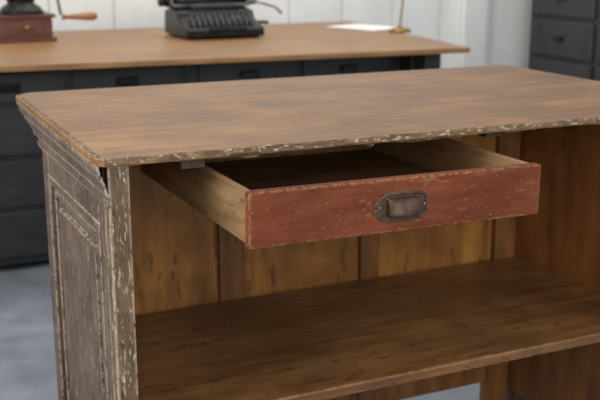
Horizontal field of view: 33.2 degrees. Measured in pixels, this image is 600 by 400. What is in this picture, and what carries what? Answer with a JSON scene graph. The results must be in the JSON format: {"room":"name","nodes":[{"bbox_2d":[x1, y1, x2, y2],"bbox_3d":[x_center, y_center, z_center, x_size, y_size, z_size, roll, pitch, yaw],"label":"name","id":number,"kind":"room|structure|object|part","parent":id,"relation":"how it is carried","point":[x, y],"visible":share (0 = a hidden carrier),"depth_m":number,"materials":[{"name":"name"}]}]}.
{"room":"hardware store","nodes":[
{"label":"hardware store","id":0,"kind":"room"},
{"bbox_2d":[0,260,479,399],"bbox_3d":[1.256,0.432,3.404,11.000,0.050,7.700,-7,16,-24],"label":"floor","id":1,"kind":"structure","parent":0,"point":[27,344],"depth_m":3.23,"materials":[{"name":"concrete"}]},
{"bbox_2d":[0,21,469,265],"bbox_3d":[-0.905,-0.286,4.484,3.339,0.810,1.640,-7,16,-24],"label":"work table","id":2,"kind":"object","parent":1,"relation":"on","point":[103,58],"visible":0.51,"depth_m":3.98,"materials":[{"name":"brown wood"}]},
{"bbox_2d":[0,0,96,43],"bbox_3d":[-1.155,-0.875,4.555,0.470,0.295,0.241,-7,16,-24],"label":"coffee grinder","id":3,"kind":"object","parent":2,"relation":"on","point":[21,21],"visible":1,"depth_m":4.46,"materials":[{"name":"brown wood"}]},
{"bbox_3d":[-1.170,-0.926,4.541,0.182,0.183,0.024,-7,16,-24],"label":"crank arm","id":4,"kind":"part","parent":3,"relation":"part of","materials":[{"name":"metal"}]},
{"bbox_3d":[-1.015,-0.845,4.631,0.160,0.040,0.040,-7,16,-24],"label":"crank knob","id":5,"kind":"part","parent":3,"relation":"part of","materials":[{"name":"brown wood"}]},
{"bbox_2d":[157,0,282,39],"bbox_3d":[-0.363,-0.877,4.758,0.579,0.200,0.360,-7,16,-24],"label":"typewriter","id":6,"kind":"object","parent":2,"relation":"on","point":[190,19],"visible":1,"depth_m":4.68,"materials":[{"name":"metal"}]},
{"bbox_3d":[-0.644,-0.929,4.699,0.035,0.050,0.050,-7,16,-24],"label":"platen knob","id":7,"kind":"part","parent":6,"relation":"part of","materials":[{"name":"metal"}]},
{"bbox_3d":[-0.164,-0.927,4.831,0.160,0.070,0.033,2,14,6],"label":"return lever","id":8,"kind":"part","parent":6,"relation":"part of","materials":[{"name":"metal"}]},
{"bbox_2d":[327,24,395,30],"bbox_3d":[0.341,-0.902,5.258,0.230,0.004,0.340,-13,19,-41],"label":"paper sheet","id":9,"kind":"object","parent":2,"relation":"on","point":[351,26],"visible":0.86,"depth_m":5.22,"materials":[{"name":"white paper"}]},
{"bbox_2d":[389,0,410,32],"bbox_3d":[0.496,-0.943,4.978,0.110,0.220,0.110,-7,16,-24],"label":"stand","id":10,"kind":"object","parent":2,"relation":"on","point":[399,29],"visible":1,"depth_m":4.97,"materials":[{"name":"gold metal"}]},
{"bbox_2d":[16,65,599,399],"bbox_3d":[0.168,0.229,2.268,1.386,0.902,0.992,-7,16,-24],"label":"desk","id":11,"kind":"object","parent":1,"relation":"on","point":[391,235],"depth_m":2.11,"materials":[{"name":"brown wood"}]},
{"bbox_3d":[0.122,-0.175,2.232,1.353,0.070,0.765,-7,16,-24],"label":"cornice","id":12,"kind":"part","parent":11,"relation":"part of","materials":[{"name":"brown paint"}]},
{"bbox_3d":[-0.423,0.304,1.966,0.017,0.645,0.423,-7,16,-24],"label":"mould","id":13,"kind":"part","parent":11,"relation":"part of","materials":[{"name":"brown paint"}]},
{"bbox_3d":[-0.422,0.311,1.978,0.020,0.884,0.510,-7,16,-24],"label":"frame","id":14,"kind":"part","parent":11,"relation":"part of","materials":[{"name":"brown paint"}]},
{"bbox_3d":[-0.418,0.310,1.971,0.014,0.650,0.415,-7,16,-24],"label":"panel","id":15,"kind":"part","parent":11,"relation":"part of","materials":[{"name":"brown paint"}]},
{"bbox_3d":[-0.300,0.370,1.745,0.036,0.886,0.030,-7,16,-24],"label":"post","id":16,"kind":"part","parent":11,"relation":"part of","materials":[{"name":"paint"}]},
{"bbox_3d":[0.045,-0.027,1.960,0.533,0.007,0.568,-6,15,-25],"label":"drawer","id":17,"kind":"part","parent":11,"relation":"part of","materials":[{"name":"brown wood"}]},
{"bbox_3d":[0.171,0.005,1.694,0.563,0.092,0.020,-6,15,-25],"label":"drawer","id":18,"kind":"part","parent":11,"relation":"part of","materials":[{"name":"red paint"}]},
{"bbox_2d":[386,196,419,217],"bbox_3d":[0.175,0.011,1.673,0.062,0.029,0.020,-6,15,-25],"label":"handle","id":19,"kind":"object","parent":11,"relation":"on","point":[396,206],"depth_m":1.67,"materials":[{"name":"brown metal"}]},
{"bbox_3d":[0.685,0.183,2.486,0.020,0.884,0.510,-7,16,-24],"label":"frame","id":20,"kind":"part","parent":11,"relation":"part of","materials":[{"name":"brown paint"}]},
{"bbox_2d":[528,0,599,80],"bbox_3d":[1.949,-0.907,5.878,0.655,1.330,1.320,-7,16,-24],"label":"dresser","id":21,"kind":"object","parent":1,"relation":"on","point":[564,39],"visible":0.44,"depth_m":5.97,"materials":[{"name":"paint"}]},
{"bbox_2d":[0,0,531,68],"bbox_3d":[-0.027,-1.713,5.660,11.000,3.000,0.095,-7,16,-24],"label":"wall","id":22,"kind":"structure","parent":0,"point":[509,22],"depth_m":5.97,"materials":[{"name":"paint"}]},
{"bbox_2d":[454,0,489,67],"bbox_3d":[1.078,-1.820,6.081,0.230,3.000,0.055,-7,16,-24],"label":"trim","id":23,"kind":"structure","parent":22,"relation":"attached to","point":[472,16],"depth_m":6.25,"materials":[{"name":"paint"}]}
]}

